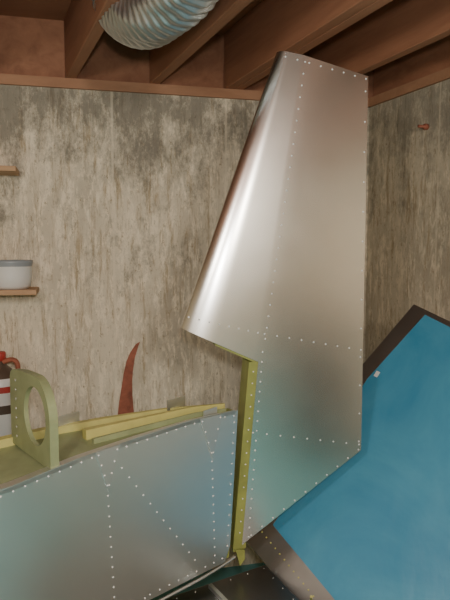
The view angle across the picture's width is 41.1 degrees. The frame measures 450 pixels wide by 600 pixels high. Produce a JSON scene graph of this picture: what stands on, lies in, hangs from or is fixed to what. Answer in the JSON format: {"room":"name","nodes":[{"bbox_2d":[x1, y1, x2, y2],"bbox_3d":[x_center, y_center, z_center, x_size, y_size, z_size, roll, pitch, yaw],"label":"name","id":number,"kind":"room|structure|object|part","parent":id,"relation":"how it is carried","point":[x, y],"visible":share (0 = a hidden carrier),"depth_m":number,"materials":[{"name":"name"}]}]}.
{"room":"basement workshop","nodes":[
{"label":"basement workshop","id":0,"kind":"room"},
{"bbox_2d":[0,0,262,34],"bbox_3d":[0.100,-0.972,-0.081,7.000,0.050,6.800,0,5,0],"label":"subfloor","id":1,"kind":"structure","parent":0,"point":[40,9],"depth_m":2.38,"materials":[{"name":"brown wood"}]},
{"bbox_2d":[64,0,119,77],"bbox_3d":[0.430,-0.826,-0.082,0.045,0.240,5.600,-2,5,-22],"label":"joist","id":2,"kind":"object","parent":1,"relation":"attached to","point":[83,30],"visible":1,"depth_m":2.15,"materials":[{"name":"brown wood"}]},
{"bbox_2d":[92,0,218,49],"bbox_3d":[-0.141,-0.943,1.597,0.242,0.440,1.223,-2,5,-26],"label":"flexible duct","id":3,"kind":"object","parent":2,"relation":"hanging from","point":[137,24],"visible":0.91,"depth_m":1.65,"materials":[{"name":"metal"}]},
{"bbox_2d":[149,0,252,83],"bbox_3d":[0.770,-0.833,0.002,0.045,0.240,5.600,-2,5,-22],"label":"joist","id":4,"kind":"object","parent":1,"relation":"attached to","point":[164,60],"visible":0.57,"depth_m":2.11,"materials":[{"name":"brown wood"}]},
{"bbox_2d":[224,0,375,88],"bbox_3d":[1.090,-0.840,0.082,0.045,0.240,5.600,-2,5,-22],"label":"joist","id":5,"kind":"object","parent":1,"relation":"attached to","point":[251,46],"visible":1,"depth_m":2.21,"materials":[{"name":"brown wood"}]},
{"bbox_2d":[235,0,392,89],"bbox_3d":[1.132,-0.841,0.092,0.045,0.240,5.600,-2,5,-22],"label":"joist","id":6,"kind":"object","parent":1,"relation":"attached to","point":[377,4],"visible":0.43,"depth_m":1.97,"materials":[{"name":"brown wood"}]},
{"bbox_2d":[309,0,449,73],"bbox_3d":[1.478,-0.848,0.178,0.045,0.240,5.600,-2,5,-22],"label":"joist","id":7,"kind":"object","parent":1,"relation":"attached to","point":[397,29],"visible":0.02,"depth_m":2.23,"materials":[{"name":"brown wood"}]},
{"bbox_2d":[0,85,369,568],"bbox_3d":[-1.112,0.201,2.581,4.150,2.170,0.200,-1,5,-14],"label":"wall","id":8,"kind":"structure","parent":0,"point":[116,200],"depth_m":2.60,"materials":[{"name":"wood"}]},
{"bbox_2d":[0,165,18,175],"bbox_3d":[-1.268,-0.438,2.303,0.900,0.160,0.160,-1,5,-14],"label":"wall shelf","id":9,"kind":"object","parent":8,"relation":"attached to","point":[4,170],"visible":1,"depth_m":2.34,"materials":[{"name":"brown wood"}]},
{"bbox_2d":[0,287,38,294],"bbox_3d":[-1.198,0.041,2.339,0.900,0.160,0.200,-1,5,-14],"label":"wall shelf","id":10,"kind":"object","parent":8,"relation":"attached to","point":[31,290],"visible":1,"depth_m":2.33,"materials":[{"name":"brown wood"}]},
{"bbox_2d":[0,260,32,289],"bbox_3d":[-0.856,-0.102,2.402,0.170,0.115,0.170,0,5,0],"label":"ceramic bowl","id":11,"kind":"object","parent":10,"relation":"on","point":[14,274],"visible":0.99,"depth_m":2.34,"materials":[{"name":"grey ceramic"}]},
{"bbox_2d":[118,342,139,414],"bbox_3d":[-0.429,0.433,2.660,0.109,0.495,0.006,-1,5,-14],"label":"saw blade","id":12,"kind":"object","parent":8,"relation":"attached to","point":[126,398],"visible":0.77,"depth_m":2.65,"materials":[{"name":"metal"}]},
{"bbox_2d":[0,73,368,106],"bbox_3d":[-1.104,-0.897,2.458,4.050,0.040,0.165,-1,5,-14],"label":"trim","id":13,"kind":"structure","parent":8,"relation":"on","point":[5,79],"depth_m":2.54,"materials":[{"name":"brown wood"}]},
{"bbox_2d":[0,15,373,97],"bbox_3d":[-1.085,-1.039,2.474,4.000,0.240,0.140,-1,5,-14],"label":"board","id":14,"kind":"object","parent":13,"relation":"on","point":[28,46],"visible":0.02,"depth_m":2.54,"materials":[{"name":"brown wood"}]},
{"bbox_3d":[-1.243,0.665,2.380,0.921,0.160,0.411,0,5,0],"label":"wall shelf","id":15,"kind":"object","parent":8,"relation":"attached to","visible":0},
{"bbox_2d":[0,351,20,436],"bbox_3d":[-0.909,0.394,2.440,0.168,0.370,0.159,0,5,0],"label":"jug","id":16,"kind":"object","parent":15,"relation":"on","point":[5,403],"visible":0.59,"depth_m":2.38,"materials":[{"name":"white ceramic"}]},
{"bbox_3d":[-0.861,0.281,2.421,0.073,0.102,0.020,0,5,0],"label":"handle","id":17,"kind":"part","parent":16,"relation":"part of","materials":[{"name":"metal"}]},
{"bbox_2d":[151,562,264,599],"bbox_3d":[0.100,1.545,0.129,7.000,0.100,6.800,0,5,0],"label":"floor","id":18,"kind":"structure","parent":0,"point":[226,572],"depth_m":2.77,"materials":[{"name":"paint"}]},
{"bbox_2d":[246,305,449,599],"bbox_3d":[0.792,0.711,1.702,0.694,1.300,1.516,-4,6,-40],"label":"aircraft wing","id":19,"kind":"object","parent":18,"relation":"on","point":[377,527],"visible":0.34,"depth_m":1.93,"materials":[{"name":"metal"}]},
{"bbox_3d":[-0.848,1.137,1.455,0.763,0.492,0.808,0,5,0],"label":"sawhorse","id":20,"kind":"object","parent":18,"relation":"on","visible":0},
{"bbox_2d":[0,368,237,599],"bbox_3d":[-0.693,0.530,1.655,1.380,0.690,0.623,-4,6,-38],"label":"fuselage","id":21,"kind":"object","parent":20,"relation":"on","point":[134,505],"visible":1,"depth_m":1.61,"materials":[{"name":"metal"}]},
{"bbox_3d":[-0.506,0.300,1.581,0.022,0.220,0.285,-4,6,-38],"label":"former plate","id":22,"kind":"part","parent":21,"relation":"part of","materials":[{"name":"green metal"}]},
{"bbox_2d":[180,51,367,564],"bbox_3d":[0.146,0.041,1.865,0.574,1.566,0.090,-1,5,-12],"label":"airplane rudder","id":23,"kind":"object","parent":21,"relation":"attached to","point":[279,286],"visible":1,"depth_m":1.83,"materials":[{"name":"metal"}]},
{"bbox_3d":[0.046,0.799,1.866,0.030,0.055,0.006,-1,5,-12],"label":"hinge plate","id":24,"kind":"part","parent":23,"relation":"part of","materials":[{"name":"metal"}]},
{"bbox_3d":[-0.010,1.156,1.446,0.500,0.455,0.450,0,5,0],"label":"work table","id":25,"kind":"object","parent":18,"relation":"on","visible":0},
{"bbox_2d":[158,555,298,599],"bbox_3d":[-0.005,0.869,1.540,0.617,0.102,0.736,-1,5,-9],"label":"horizontal stabilizer","id":26,"kind":"object","parent":25,"relation":"on","point":[259,583],"visible":1,"depth_m":1.79,"materials":[{"name":"metal"}]},
{"bbox_3d":[-0.084,0.823,1.768,0.300,0.047,0.013,-4,6,-39],"label":"push rod","id":27,"kind":"part","parent":26,"relation":"part of","materials":[{"name":"metal"}]},
{"bbox_2d":[365,79,449,360],"bbox_3d":[2.043,0.423,-0.074,0.201,2.170,6.600,-2,5,-23],"label":"wall","id":28,"kind":"structure","parent":0,"point":[408,265],"depth_m":2.60,"materials":[{"name":"wood"}]},
{"bbox_2d":[368,67,449,107],"bbox_3d":[1.974,-0.685,-0.086,0.165,0.040,6.400,-2,5,-23],"label":"trim","id":29,"kind":"structure","parent":28,"relation":"attached to","point":[442,75],"depth_m":2.54,"materials":[{"name":"brown wood"}]},
{"bbox_2d":[417,124,428,129],"bbox_3d":[0.817,-0.715,2.473,0.050,0.024,0.024,-2,5,-22],"label":"tie","id":30,"kind":"object","parent":28,"relation":"attached to","point":[424,126],"visible":1,"depth_m":2.47,"materials":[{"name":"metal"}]},
{"bbox_2d":[373,35,449,95],"bbox_3d":[1.995,-0.826,-0.089,0.140,0.240,6.400,-2,5,-23],"label":"joist","id":31,"kind":"structure","parent":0,"point":[434,57],"depth_m":2.58,"materials":[{"name":"brown wood"}]}
]}

